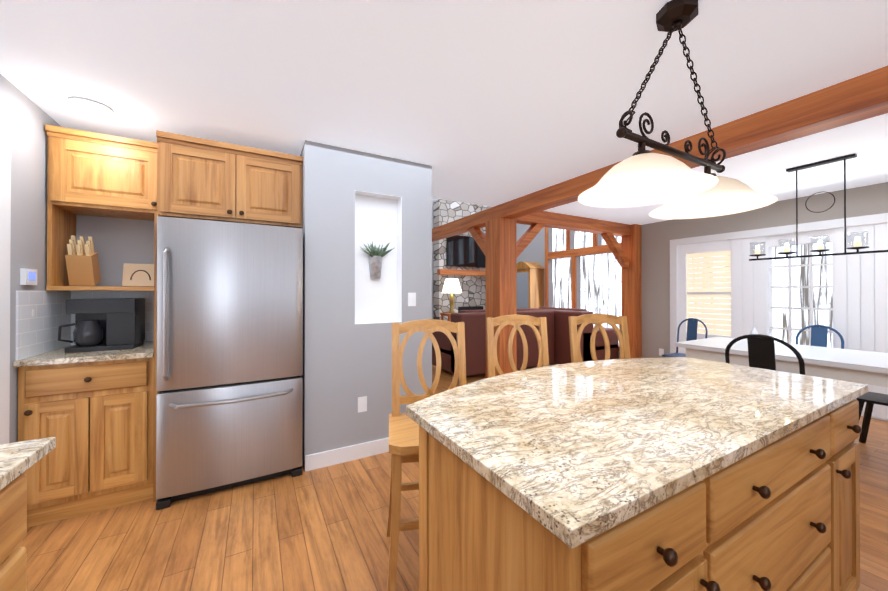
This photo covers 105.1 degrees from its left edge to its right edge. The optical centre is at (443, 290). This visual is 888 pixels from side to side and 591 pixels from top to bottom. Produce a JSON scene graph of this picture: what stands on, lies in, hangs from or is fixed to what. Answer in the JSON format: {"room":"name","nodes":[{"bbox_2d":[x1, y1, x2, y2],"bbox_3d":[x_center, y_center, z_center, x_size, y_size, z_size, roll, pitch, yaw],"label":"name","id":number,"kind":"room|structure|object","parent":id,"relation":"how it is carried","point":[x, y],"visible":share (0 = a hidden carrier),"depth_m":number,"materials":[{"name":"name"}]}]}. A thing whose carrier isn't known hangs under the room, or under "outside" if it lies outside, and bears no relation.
{"room":"kitchen","nodes":[
{"label":"kitchen","id":0,"kind":"room"},
{"bbox_2d":[0,74,61,442],"bbox_3d":[-1.054,0.092,-0.543,0.120,2.390,6.820,0,0,-29],"label":"wall","id":1,"kind":"structure","parent":0,"point":[25,118],"depth_m":1.90,"materials":[{"name":"grey paint"}]},
{"bbox_2d":[0,121,10,443],"bbox_3d":[-1.991,0.224,1.161,0.138,2.140,1.290,0,0,-29],"label":"door frame","id":2,"kind":"structure","parent":1,"relation":"attached to","point":[5,185],"depth_m":1.72,"materials":[{"name":"white paint"}]},
{"bbox_2d":[20,268,36,284],"bbox_3d":[-2.339,-0.077,1.919,0.024,0.090,0.110,0,0,-29],"label":"wall fixture","id":3,"kind":"object","parent":1,"relation":"attached to","point":[28,276],"depth_m":1.89,"materials":[{"name":"white plastic"}]},
{"bbox_2d":[76,215,153,286],"bbox_3d":[-2.052,0.106,2.735,1.560,2.390,0.120,0,0,-29],"label":"wall","id":4,"kind":"structure","parent":0,"point":[118,243],"depth_m":2.48,"materials":[{"name":"grey paint"}]},
{"bbox_2d":[16,290,153,360],"bbox_3d":[-2.198,0.189,2.236,0.578,0.378,0.610,0,0,-29],"label":"backsplash","id":5,"kind":"structure","parent":4,"relation":"attached to","point":[37,333],"depth_m":2.11,"materials":[{"name":"tile"}]},
{"bbox_2d":[45,124,156,290],"bbox_3d":[-2.248,-0.503,2.339,0.566,1.005,0.381,0,0,-29],"label":"upper cabinet","id":6,"kind":"object","parent":4,"relation":"attached to","point":[96,174],"visible":0.85,"depth_m":2.19,"materials":[{"name":"brown wood"}]},
{"bbox_2d":[65,235,100,285],"bbox_3d":[-2.379,-0.195,2.245,0.120,0.324,0.175,0,0,-29],"label":"knife block","id":7,"kind":"object","parent":6,"relation":"in","point":[82,262],"visible":1,"depth_m":2.21,"materials":[{"name":"brown wood"}]},
{"bbox_2d":[122,263,153,286],"bbox_3d":[-2.235,-0.115,2.510,0.200,0.169,0.047,0,0,-29],"label":"decorative plaque","id":8,"kind":"object","parent":6,"relation":"in","point":[140,275],"visible":0.96,"depth_m":2.50,"materials":[{"name":"beige wood"}]},
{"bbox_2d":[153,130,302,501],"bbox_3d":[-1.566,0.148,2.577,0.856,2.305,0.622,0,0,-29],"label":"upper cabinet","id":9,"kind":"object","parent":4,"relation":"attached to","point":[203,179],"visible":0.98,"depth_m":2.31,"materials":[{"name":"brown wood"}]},
{"bbox_2d":[300,140,431,470],"bbox_3d":[-0.752,0.107,3.063,1.030,2.390,0.810,0,0,-29],"label":"wall","id":10,"kind":"structure","parent":0,"point":[353,201],"depth_m":2.65,"materials":[{"name":"grey paint"}]},
{"bbox_2d":[305,437,388,471],"bbox_3d":[-0.551,1.246,2.698,1.028,0.110,0.013,0,0,-29],"label":"baseboard","id":11,"kind":"structure","parent":10,"relation":"attached to","point":[339,455],"depth_m":2.58,"materials":[{"name":"white wood"}]},
{"bbox_2d":[358,396,366,412],"bbox_3d":[-0.637,0.889,2.656,0.070,0.115,0.006,0,0,-29],"label":"wall fixture","id":12,"kind":"object","parent":10,"relation":"attached to","point":[362,401],"depth_m":2.65,"materials":[{"name":"white plastic"}]},
{"bbox_2d":[360,242,393,278],"bbox_3d":[-0.546,-0.251,2.782,0.308,0.304,0.083,0,0,-29],"label":"hanging planter","id":13,"kind":"object","parent":10,"relation":"attached to","point":[376,254],"visible":0.98,"depth_m":2.78,"materials":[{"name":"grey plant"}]},
{"bbox_2d":[408,293,415,305],"bbox_3d":[-0.268,0.074,2.861,0.070,0.115,0.012,0,0,-29],"label":"wall fixture","id":14,"kind":"object","parent":10,"relation":"attached to","point":[411,296],"depth_m":2.86,"materials":[{"name":"white plastic"}]},
{"bbox_2d":[432,198,437,318],"bbox_3d":[-0.413,-0.945,3.753,8.370,4.500,0.100,0,0,-29],"label":"wall","id":15,"kind":"structure","parent":0,"point":[433,199],"depth_m":3.84,"materials":[{"name":"grey"}]},
{"bbox_2d":[0,0,887,224],"bbox_3d":[1.274,-1.147,0.802,8.450,0.100,6.900,0,0,-29],"label":"ceiling","id":16,"kind":"structure","parent":0,"point":[491,103],"depth_m":1.74,"materials":[{"name":"white paint"}]},
{"bbox_2d":[68,96,113,115],"bbox_3d":[-2.078,-1.085,2.005,0.190,0.010,0.190,0,0,-29],"label":"recessed light","id":17,"kind":"object","parent":16,"relation":"in","point":[90,106],"visible":0.96,"depth_m":2.00,"materials":[{"name":"white"}]},
{"bbox_2d":[515,211,630,236],"bbox_3d":[1.933,-0.991,5.023,2.445,0.174,0.180,0,0,-29],"label":"cross beam","id":18,"kind":"structure","parent":16,"relation":"attached to","point":[566,222],"depth_m":4.92,"materials":[{"name":"brown wood"}]},
{"bbox_2d":[432,66,887,241],"bbox_3d":[1.534,-1.000,2.948,0.190,0.174,10.400,0,0,-29],"label":"beam","id":19,"kind":"structure","parent":16,"relation":"attached to","point":[856,99],"depth_m":2.07,"materials":[{"name":"brown wood"}]},
{"bbox_2d":[578,0,777,218],"bbox_3d":[0.908,-0.720,1.324,0.894,0.746,0.424,0,0,-29],"label":"pendant light","id":20,"kind":"object","parent":16,"relation":"hanging from","point":[642,176],"visible":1,"depth_m":1.31,"materials":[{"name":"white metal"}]},
{"bbox_2d":[749,153,887,260],"bbox_3d":[3.180,-0.688,2.877,0.116,0.796,0.940,0,0,-29],"label":"dining chandelier","id":21,"kind":"object","parent":16,"relation":"hanging from","point":[857,244],"visible":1,"depth_m":2.87,"materials":[{"name":"black metal"}]},
{"bbox_2d":[440,278,461,321],"bbox_3d":[0.165,0.535,7.123,0.420,1.570,0.420,0,0,-29],"label":"table lamp","id":22,"kind":"object","parent":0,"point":[451,285],"visible":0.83,"depth_m":7.00,"materials":[{"name":"white fabric"}]},
{"bbox_2d":[23,343,887,590],"bbox_3d":[0.654,1.355,3.707,13.000,0.100,14.000,0,0,-29],"label":"floor","id":23,"kind":"structure","parent":0,"point":[322,529],"depth_m":1.78,"materials":[{"name":"brown wood"}]},
{"bbox_2d":[0,474,26,590],"bbox_3d":[-1.159,0.846,0.447,0.660,0.890,0.503,0,0,-29],"label":"base cabinet","id":24,"kind":"object","parent":23,"relation":"on","point":[13,502],"depth_m":0.75,"materials":[{"name":"brown wood"}]},
{"bbox_2d":[0,437,55,492],"bbox_3d":[-0.582,0.382,-0.568,0.678,0.030,2.920,0,0,-29],"label":"countertop","id":25,"kind":"structure","parent":24,"relation":"on","point":[16,457],"depth_m":0.78,"materials":[{"name":"beige stone"}]},
{"bbox_2d":[13,341,153,527],"bbox_3d":[-2.187,0.839,2.213,0.576,0.920,0.652,0,0,-29],"label":"base cabinet","id":26,"kind":"object","parent":23,"relation":"on","point":[92,412],"visible":0.96,"depth_m":1.96,"materials":[{"name":"brown wood"}]},
{"bbox_2d":[58,298,144,352],"bbox_3d":[-2.224,0.215,2.228,0.359,0.328,0.242,0,0,-29],"label":"coffee maker","id":27,"kind":"object","parent":26,"relation":"on","point":[109,324],"visible":1,"depth_m":2.17,"materials":[{"name":"black plastic"}]},
{"bbox_2d":[156,216,302,509],"bbox_3d":[-1.504,0.430,2.483,0.805,1.740,0.810,0,0,-29],"label":"fridge","id":28,"kind":"object","parent":23,"relation":"on","point":[229,374],"visible":1,"depth_m":2.17,"materials":[{"name":"silver metal"}]},
{"bbox_2d":[387,319,465,590],"bbox_3d":[-0.052,0.728,1.662,0.452,1.143,0.478,0,0,-9],"label":"stool","id":29,"kind":"object","parent":23,"relation":"on","point":[403,437],"visible":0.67,"depth_m":1.79,"materials":[{"name":"brown wood"}]},
{"bbox_2d":[434,199,490,320],"bbox_3d":[0.644,-0.376,8.055,1.800,3.400,0.598,0,0,-29],"label":"fireplace","id":30,"kind":"object","parent":23,"relation":"on","point":[472,283],"visible":0.31,"depth_m":7.86,"materials":[{"name":"stone"}]},
{"bbox_2d":[446,235,485,267],"bbox_3d":[0.560,-0.916,8.004,1.140,0.720,0.045,0,0,-29],"label":"television","id":31,"kind":"object","parent":30,"relation":"attached to","point":[463,251],"visible":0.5,"depth_m":7.92,"materials":[{"name":"black"}]},
{"bbox_2d":[432,308,553,375],"bbox_3d":[0.840,0.814,5.804,1.900,1.000,0.970,0,0,-29],"label":"couch","id":32,"kind":"object","parent":23,"relation":"on","point":[474,321],"visible":0.38,"depth_m":5.26,"materials":[{"name":"brown leather"}]},
{"bbox_2d":[468,217,543,377],"bbox_3d":[0.845,0.173,4.754,0.826,2.273,0.837,0,0,-29],"label":"column","id":33,"kind":"structure","parent":23,"relation":"on","point":[501,248],"depth_m":4.28,"materials":[{"name":"brown wood"}]},
{"bbox_2d":[486,314,548,377],"bbox_3d":[0.502,0.730,2.049,0.452,1.143,0.478,0,0,-5],"label":"stool","id":34,"kind":"object","parent":23,"relation":"on","point":[516,321],"visible":0.35,"depth_m":2.24,"materials":[{"name":"brown wood"}]},
{"bbox_2d":[516,262,543,308],"bbox_3d":[1.870,0.342,7.574,0.418,1.960,0.590,0,0,-29],"label":"curio cabinet","id":35,"kind":"object","parent":23,"relation":"on","point":[530,284],"visible":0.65,"depth_m":7.38,"materials":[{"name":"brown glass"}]},
{"bbox_2d":[529,307,617,363],"bbox_3d":[2.242,0.816,6.308,0.970,1.000,1.500,0,0,-29],"label":"loveseat","id":36,"kind":"object","parent":23,"relation":"on","point":[562,352],"visible":0.29,"depth_m":5.71,"materials":[{"name":"brown"}]},
{"bbox_2d":[568,313,630,362],"bbox_3d":[1.084,0.730,2.155,0.452,1.143,0.478,0,0,-3],"label":"stool","id":37,"kind":"object","parent":23,"relation":"on","point":[599,320],"visible":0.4,"depth_m":2.35,"materials":[{"name":"brown wood"}]},
{"bbox_2d":[601,224,641,357],"bbox_3d":[2.851,0.118,5.482,0.731,2.389,0.240,0,0,-29],"label":"column","id":38,"kind":"structure","parent":23,"relation":"on","point":[627,254],"depth_m":5.52,"materials":[{"name":"brown wood"}]},
{"bbox_2d":[419,389,867,590],"bbox_3d":[0.795,0.850,1.207,1.644,0.890,0.656,0,0,-29],"label":"kitchen island","id":39,"kind":"object","parent":23,"relation":"on","point":[784,514],"depth_m":0.86,"materials":[{"name":"brown wood"}]},
{"bbox_2d":[406,357,867,552],"bbox_3d":[0.736,0.390,1.324,1.715,0.030,0.872,0,0,-29],"label":"island countertop","id":40,"kind":"structure","parent":39,"relation":"on","point":[578,447],"depth_m":0.95,"materials":[{"name":"beige stone"}]},
{"bbox_2d":[662,318,707,356],"bbox_3d":[3.150,0.839,4.467,0.508,0.944,0.488,0,0,-29],"label":"dining chair","id":41,"kind":"object","parent":23,"relation":"on","point":[692,325],"visible":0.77,"depth_m":4.56,"materials":[{"name":"blue metal"}]},
{"bbox_2d":[725,334,804,374],"bbox_3d":[2.504,0.808,2.564,0.619,0.991,0.595,0,0,-29],"label":"dining chair","id":42,"kind":"object","parent":23,"relation":"on","point":[761,351],"visible":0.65,"depth_m":2.43,"materials":[{"name":"black metal"}]},
{"bbox_2d":[675,327,887,386],"bbox_3d":[3.198,0.835,3.064,0.940,0.936,1.600,0,0,-29],"label":"dining table","id":43,"kind":"object","parent":23,"relation":"on","point":[863,367],"visible":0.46,"depth_m":2.82,"materials":[{"name":"white"}]},
{"bbox_2d":[788,325,843,375],"bbox_3d":[3.805,0.835,3.515,0.508,0.944,0.488,0,0,-29],"label":"dining chair","id":44,"kind":"object","parent":23,"relation":"on","point":[819,333],"visible":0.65,"depth_m":3.62,"materials":[{"name":"blue metal"}]},
{"bbox_2d":[853,392,887,442],"bbox_3d":[3.495,1.074,2.610,0.508,0.458,0.488,0,0,-29],"label":"stool","id":45,"kind":"object","parent":23,"relation":"on","point":[870,399],"visible":0.67,"depth_m":2.77,"materials":[{"name":"black metal"}]},
{"bbox_2d":[516,182,887,420],"bbox_3d":[3.965,-0.942,4.367,0.120,4.500,10.520,0,0,-29],"label":"wall","id":46,"kind":"structure","parent":0,"point":[656,237],"depth_m":4.83,"materials":[{"name":"beige paint"}]},
{"bbox_2d":[545,227,620,350],"bbox_3d":[2.664,-0.333,6.547,0.034,2.750,1.910,0,0,-29],"label":"window","id":47,"kind":"structure","parent":46,"relation":"in","point":[595,248],"depth_m":6.73,"materials":[{"name":"brown wood"}]},
{"bbox_2d":[659,348,663,355],"bbox_3d":[3.378,0.957,5.286,0.006,0.110,0.070,0,0,-29],"label":"wall fixture","id":48,"kind":"object","parent":46,"relation":"attached to","point":[661,351],"depth_m":5.28,"materials":[{"name":"white plastic"}]},
{"bbox_2d":[670,213,887,418],"bbox_3d":[4.302,0.265,3.634,0.122,2.080,3.520,0,0,-29],"label":"dining window","id":49,"kind":"structure","parent":46,"relation":"in","point":[703,289],"depth_m":4.05,"materials":[{"name":"white"}]},
{"label":"outside","id":50,"kind":"structure","parent":0,"visible":0},
{"bbox_2d":[552,228,832,347],"bbox_3d":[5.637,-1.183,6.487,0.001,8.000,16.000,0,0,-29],"label":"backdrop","id":51,"kind":"structure","parent":50,"point":[601,291],"depth_m":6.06,"materials":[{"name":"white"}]}
]}

